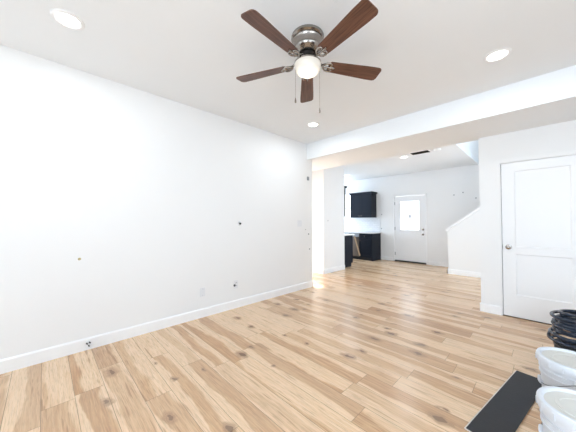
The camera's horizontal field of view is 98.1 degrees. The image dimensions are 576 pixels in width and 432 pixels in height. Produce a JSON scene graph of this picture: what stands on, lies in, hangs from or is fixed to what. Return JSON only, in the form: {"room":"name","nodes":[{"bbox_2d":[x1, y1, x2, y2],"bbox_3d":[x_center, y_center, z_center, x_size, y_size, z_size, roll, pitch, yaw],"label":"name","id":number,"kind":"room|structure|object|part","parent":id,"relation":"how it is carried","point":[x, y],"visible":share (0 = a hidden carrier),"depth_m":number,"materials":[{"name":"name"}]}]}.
{"room":"living room","nodes":[
{"label":"living room","id":0,"kind":"room"},
{"bbox_2d":[0,44,311,359],"bbox_3d":[-1.777,-0.052,2.802,6.170,2.760,0.130,1,-2,-44],"label":"wall","id":1,"kind":"structure","parent":0,"point":[151,193],"depth_m":2.71,"materials":[{"name":"white paint"}]},
{"bbox_2d":[0,280,312,373],"bbox_3d":[-1.727,1.269,2.721,6.170,0.115,0.014,1,-2,-44],"label":"baseboard","id":2,"kind":"structure","parent":1,"relation":"attached to","point":[17,362],"depth_m":2.70,"materials":[{"name":"white paint"}]},
{"bbox_2d":[200,287,204,296],"bbox_3d":[-1.131,1.008,3.313,0.072,0.116,0.008,1,-2,-44],"label":"blank plate","id":3,"kind":"object","parent":1,"relation":"attached to","point":[202,290],"visible":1,"depth_m":3.31,"materials":[{"name":"white plastic"}]},
{"bbox_2d":[234,280,237,288],"bbox_3d":[-0.761,1.002,3.666,0.081,0.116,0.022,1,-2,-44],"label":"wall outlet","id":4,"kind":"object","parent":1,"relation":"attached to","point":[235,281],"visible":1,"depth_m":3.67,"materials":[{"name":"white plastic"}]},
{"bbox_2d":[297,220,301,226],"bbox_3d":[0.217,0.139,4.648,0.115,0.116,0.010,1,-2,-44],"label":"light switch","id":5,"kind":"object","parent":1,"relation":"attached to","point":[299,222],"visible":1,"depth_m":4.64,"materials":[{"name":"white plastic"}]},
{"bbox_2d":[0,259,575,431],"bbox_3d":[0.292,1.399,3.750,10.760,0.100,9.260,1,-2,-44],"label":"floor","id":6,"kind":"structure","parent":0,"point":[380,345],"depth_m":2.17,"materials":[{"name":"brown wood"}]},
{"bbox_2d":[312,166,344,268],"bbox_3d":[0.777,0.035,6.791,0.900,2.760,1.170,1,-2,-44],"label":"wall pier","id":7,"kind":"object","parent":6,"relation":"on","point":[328,245],"visible":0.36,"depth_m":6.26,"materials":[{"name":"white paint"}]},
{"bbox_2d":[312,267,323,273],"bbox_3d":[0.455,1.350,6.438,0.014,0.115,1.184,1,-2,-44],"label":"baseboard","id":8,"kind":"object","parent":7,"relation":"attached to","point":[316,270],"visible":0.35,"depth_m":6.15,"materials":[{"name":"white paint"}]},
{"bbox_2d":[323,265,344,273],"bbox_3d":[1.186,1.348,6.333,0.914,0.115,0.014,1,-2,-44],"label":"baseboard","id":9,"kind":"structure","parent":7,"relation":"attached to","point":[342,267],"depth_m":6.30,"materials":[{"name":"white paint"}]},
{"bbox_2d":[344,186,346,216],"bbox_3d":[1.218,-0.405,7.256,0.363,0.860,0.935,1,-2,-44],"label":"upper cabinet","id":10,"kind":"object","parent":7,"relation":"attached to","point":[344,186],"visible":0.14,"depth_m":7.02,"materials":[{"name":"blue paint"}]},
{"bbox_2d":[344,235,352,267],"bbox_3d":[1.251,0.991,7.394,0.645,0.875,1.200,1,-2,-44],"label":"base cabinet","id":11,"kind":"object","parent":6,"relation":"on","point":[348,240],"visible":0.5,"depth_m":6.99,"materials":[{"name":"blue paint"}]},
{"bbox_2d":[344,233,359,258],"bbox_3d":[2.347,1.021,8.691,0.650,0.872,0.600,1,-2,-44],"label":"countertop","id":12,"kind":"structure","parent":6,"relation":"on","point":[355,251],"depth_m":8.38,"materials":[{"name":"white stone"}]},
{"bbox_3d":[2.160,0.641,8.517,0.052,0.111,0.596,1,-2,-44],"label":"control panel","id":13,"kind":"part","parent":12,"relation":"part of","materials":[{"name":"white stone"}]},
{"bbox_3d":[2.162,1.023,8.511,0.045,0.640,0.596,1,-2,-44],"label":"door","id":14,"kind":"part","parent":12,"relation":"part of","materials":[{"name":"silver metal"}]},
{"bbox_2d":[359,233,380,260],"bbox_3d":[2.709,1.011,8.307,0.684,0.875,0.450,1,-2,-44],"label":"base cabinet","id":15,"kind":"object","parent":6,"relation":"on","point":[369,244],"visible":0.99,"depth_m":8.14,"materials":[{"name":"blue paint"}]},
{"bbox_3d":[2.513,0.657,8.133,0.020,0.155,0.425,1,-2,-44],"label":"drawer","id":16,"kind":"part","parent":15,"relation":"part of","materials":[{"name":"blue paint"}]},
{"bbox_3d":[2.513,1.040,8.125,0.020,0.590,0.425,1,-2,-44],"label":"door","id":17,"kind":"part","parent":15,"relation":"part of","materials":[{"name":"blue paint"}]},
{"bbox_3d":[2.890,1.009,8.180,0.603,0.875,0.015,1,-2,-44],"label":"panel","id":18,"kind":"part","parent":15,"relation":"part of","materials":[{"name":"blue paint"}]},
{"bbox_2d":[464,370,541,431],"bbox_3d":[1.553,1.299,1.744,1.030,0.012,0.188,1,-2,-35],"label":"board","id":19,"kind":"object","parent":6,"relation":"on","point":[507,408],"visible":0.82,"depth_m":1.70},
{"bbox_2d":[535,386,575,431],"bbox_3d":[1.426,1.107,1.195,0.341,0.372,0.341,-1,-2,40],"label":"bucket","id":20,"kind":"object","parent":6,"relation":"on","point":[557,405],"visible":1,"depth_m":1.24,"materials":[{"name":"white plastic"}]},
{"bbox_2d":[535,347,575,389],"bbox_3d":[1.850,1.116,1.624,0.341,0.372,0.341,-1,-2,40],"label":"bucket","id":21,"kind":"object","parent":6,"relation":"on","point":[557,366],"visible":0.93,"depth_m":1.63,"materials":[{"name":"white plastic"}]},
{"bbox_2d":[553,338,575,351],"bbox_3d":[2.290,1.165,1.952,0.296,0.288,0.296,1,-2,-44],"label":"bucket","id":22,"kind":"object","parent":6,"relation":"on","point":[556,345],"visible":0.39,"depth_m":1.98,"materials":[{"name":"plastic"}]},
{"bbox_2d":[547,309,575,348],"bbox_3d":[2.289,0.879,1.963,0.366,0.273,0.364,1,-2,-44],"label":"coil","id":23,"kind":"object","parent":22,"relation":"on","point":[563,322],"visible":1,"depth_m":1.96,"materials":[{"name":"black rubber"}]},
{"bbox_3d":[1.671,1.035,9.369,0.684,0.875,1.300,1,-2,-44],"label":"base cabinet","id":24,"kind":"object","parent":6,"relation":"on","visible":0},
{"bbox_2d":[344,231,380,233],"bbox_3d":[2.063,0.572,9.007,0.643,0.035,2.380,1,-2,-44],"label":"countertop","id":25,"kind":"structure","parent":24,"relation":"on","point":[344,231],"depth_m":8.27,"materials":[{"name":"white stone"}]},
{"bbox_2d":[0,0,575,181],"bbox_3d":[0.292,-1.470,3.813,10.760,0.120,9.260,1,-2,-44],"label":"ceiling","id":26,"kind":"structure","parent":0,"point":[428,53],"depth_m":2.21,"materials":[{"name":"white paint"}]},
{"bbox_2d":[50,8,84,29],"bbox_3d":[-1.630,-1.449,1.851,0.196,0.010,0.196,1,-2,-44],"label":"recessed light","id":27,"kind":"object","parent":26,"relation":"in","point":[65,18],"visible":1,"depth_m":1.84,"materials":[{"name":"white paint"}]},
{"bbox_2d":[55,12,79,27],"bbox_3d":[-1.630,-1.449,1.851,0.140,0.001,0.140,1,-2,-44],"label":"diffuser","id":28,"kind":"object","parent":27,"relation":"attached to","point":[68,20],"depth_m":1.84,"materials":[{"name":"white plastic"}]},
{"bbox_2d":[236,0,380,112],"bbox_3d":[0.145,-1.142,1.979,1.225,0.618,1.245,1,-2,-44],"label":"ceiling fan","id":29,"kind":"object","parent":26,"relation":"hanging from","point":[308,41],"visible":1,"depth_m":1.91,"materials":[{"name":"brown wood"}]},
{"bbox_3d":[-0.223,-1.227,2.167,0.470,0.006,0.136,0,11,22],"label":"blade","id":30,"kind":"part","parent":29,"relation":"part of","materials":[{"name":"brown wood"}]},
{"bbox_3d":[-0.105,-1.237,1.702,0.136,0.006,0.470,15,8,39],"label":"blade","id":31,"kind":"part","parent":29,"relation":"part of","materials":[{"name":"brown wood"}]},
{"bbox_3d":[0.184,-1.221,2.425,0.136,0.006,0.470,-12,-2,3],"label":"blade","id":32,"kind":"part","parent":29,"relation":"part of","materials":[{"name":"brown wood"}]},
{"bbox_3d":[0.158,-1.179,2.014,0.214,0.099,0.214,1,-2,-44],"label":"lamp shade","id":33,"kind":"part","parent":29,"relation":"part of","materials":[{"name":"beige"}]},
{"bbox_3d":[0.158,-1.433,2.020,0.264,0.034,0.264,1,-2,-44],"label":"ceiling plate","id":34,"kind":"part","parent":29,"relation":"part of","materials":[{"name":"silver metal"}]},
{"bbox_3d":[0.375,-1.238,1.668,0.136,0.006,0.470,15,-9,-31],"label":"blade","id":35,"kind":"part","parent":29,"relation":"part of","materials":[{"name":"brown wood"}]},
{"bbox_3d":[0.556,-1.228,2.115,0.470,0.006,0.136,0,-13,-14],"label":"blade","id":36,"kind":"part","parent":29,"relation":"part of","materials":[{"name":"brown wood"}]},
{"bbox_2d":[307,122,318,126],"bbox_3d":[0.385,-1.405,3.846,0.196,0.010,0.196,1,-2,-44],"label":"recessed light","id":37,"kind":"object","parent":26,"relation":"in","point":[310,124],"visible":1,"depth_m":3.84,"materials":[{"name":"white paint"}]},
{"bbox_2d":[408,149,431,155],"bbox_3d":[2.857,-1.369,5.407,0.250,0.013,0.410,1,-2,-44],"label":"ceiling vent","id":38,"kind":"object","parent":26,"relation":"in","point":[428,150],"visible":0.97,"depth_m":5.39,"materials":[{"name":"black metal"}]},
{"bbox_2d":[307,65,575,170],"bbox_3d":[1.902,-1.258,3.913,0.930,0.300,6.900,1,-2,-44],"label":"beam","id":39,"kind":"structure","parent":26,"relation":"attached to","point":[549,98],"depth_m":3.18,"materials":[{"name":"white paint"}]},
{"bbox_2d":[483,47,511,61],"bbox_3d":[1.879,-1.440,2.244,0.196,0.010,0.196,1,-2,-44],"label":"recessed light","id":40,"kind":"object","parent":26,"relation":"in","point":[501,53],"visible":1,"depth_m":2.23,"materials":[{"name":"white paint"}]},
{"bbox_2d":[487,50,507,59],"bbox_3d":[1.879,-1.441,2.244,0.140,0.001,0.140,1,-2,-44],"label":"diffuser","id":41,"kind":"object","parent":40,"relation":"attached to","point":[499,54],"depth_m":2.24,"materials":[{"name":"white plastic"}]},
{"bbox_2d":[344,142,479,264],"bbox_3d":[4.095,-1.269,7.523,0.130,5.400,9.260,1,-2,-44],"label":"wall","id":42,"kind":"structure","parent":0,"point":[447,204],"depth_m":7.26,"materials":[{"name":"white paint"}]},
{"bbox_2d":[344,218,379,231],"bbox_3d":[2.280,0.314,9.245,0.012,0.490,2.350,1,-2,-44],"label":"backsplash","id":43,"kind":"structure","parent":42,"relation":"attached to","point":[357,224],"depth_m":8.84,"materials":[{"name":"white tile"}]},
{"bbox_2d":[349,191,376,217],"bbox_3d":[2.585,-0.374,8.656,0.416,0.860,0.870,1,-2,-44],"label":"upper cabinet","id":44,"kind":"object","parent":42,"relation":"attached to","point":[362,204],"visible":1,"depth_m":8.49,"materials":[{"name":"blue paint"}]},
{"bbox_3d":[2.350,-0.343,8.706,0.020,0.790,0.396,1,-2,-44],"label":"door","id":45,"kind":"part","parent":44,"relation":"part of","materials":[{"name":"blue paint"}]},
{"bbox_3d":[2.595,-0.773,8.675,0.388,0.060,0.870,1,-2,-44],"label":"crown molding","id":46,"kind":"part","parent":44,"relation":"part of","materials":[{"name":"blue paint"}]},
{"bbox_3d":[2.629,-0.349,8.420,0.020,0.790,0.396,1,-2,-44],"label":"door","id":47,"kind":"part","parent":44,"relation":"part of","materials":[{"name":"blue paint"}]},
{"bbox_2d":[381,256,392,260],"bbox_3d":[3.249,1.390,8.228,0.014,0.115,0.405,1,-2,-44],"label":"baseboard","id":48,"kind":"structure","parent":42,"relation":"attached to","point":[382,257],"depth_m":8.23,"materials":[{"name":"white paint"}]},
{"bbox_2d":[393,194,426,263],"bbox_3d":[3.779,0.391,7.752,0.155,2.092,0.982,1,-2,-44],"label":"door","id":49,"kind":"structure","parent":42,"relation":"in","point":[410,246],"depth_m":7.71,"materials":[{"name":"white paint"}]},
{"bbox_3d":[3.767,-0.016,7.748,0.010,0.950,0.612,1,-2,-44],"label":"glass frame","id":50,"kind":"part","parent":49,"relation":"part of","materials":[{"name":"white paint"}]},
{"bbox_3d":[3.774,0.954,7.734,0.015,0.480,0.572,1,-2,-44],"label":"panel molding","id":51,"kind":"part","parent":49,"relation":"part of","materials":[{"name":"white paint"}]},
{"bbox_2d":[428,261,447,266],"bbox_3d":[4.390,1.364,7.060,0.014,0.115,0.768,1,-2,-44],"label":"baseboard","id":52,"kind":"structure","parent":42,"relation":"attached to","point":[444,264],"depth_m":7.14,"materials":[{"name":"white paint"}]},
{"bbox_2d":[448,210,480,272],"bbox_3d":[4.622,0.116,5.456,0.120,2.541,1.950,1,-2,-44],"label":"wall","id":53,"kind":"structure","parent":0,"point":[464,237],"depth_m":5.84,"materials":[{"name":"white paint"}]},
{"bbox_2d":[446,207,479,230],"bbox_3d":[4.612,-0.426,5.479,0.210,1.576,1.980,1,-2,-44],"label":"trim","id":54,"kind":"structure","parent":53,"relation":"attached to","point":[478,208],"depth_m":5.85,"materials":[{"name":"white paint"}]},
{"bbox_2d":[447,269,480,277],"bbox_3d":[4.570,1.327,5.388,0.014,0.115,1.964,1,-2,-44],"label":"baseboard","id":55,"kind":"structure","parent":53,"relation":"attached to","point":[450,271],"depth_m":5.84,"materials":[{"name":"white paint"}]},
{"bbox_2d":[461,140,478,159],"bbox_3d":[5.126,-2.716,4.480,2.950,2.640,3.420,1,-2,-44],"label":"wall","id":56,"kind":"structure","parent":0,"point":[472,146],"depth_m":6.07,"materials":[{"name":"white paint"}]},
{"bbox_2d":[478,120,575,314],"bbox_3d":[3.999,-0.049,2.956,0.950,2.760,2.640,1,-2,-44],"label":"wall","id":57,"kind":"structure","parent":0,"point":[558,139],"depth_m":3.43,"materials":[{"name":"white paint"}]},
{"bbox_2d":[480,303,501,314],"bbox_3d":[2.806,1.285,3.458,0.014,0.115,0.242,1,-2,-44],"label":"baseboard","id":58,"kind":"structure","parent":57,"relation":"attached to","point":[488,308],"depth_m":3.45,"materials":[{"name":"white paint"}]},
{"bbox_2d":[500,154,575,324],"bbox_3d":[3.192,0.304,3.139,0.175,2.062,0.784,1,-2,-44],"label":"door","id":59,"kind":"structure","parent":57,"relation":"in","point":[538,196],"depth_m":3.15,"materials":[{"name":"white paint"}]}
]}

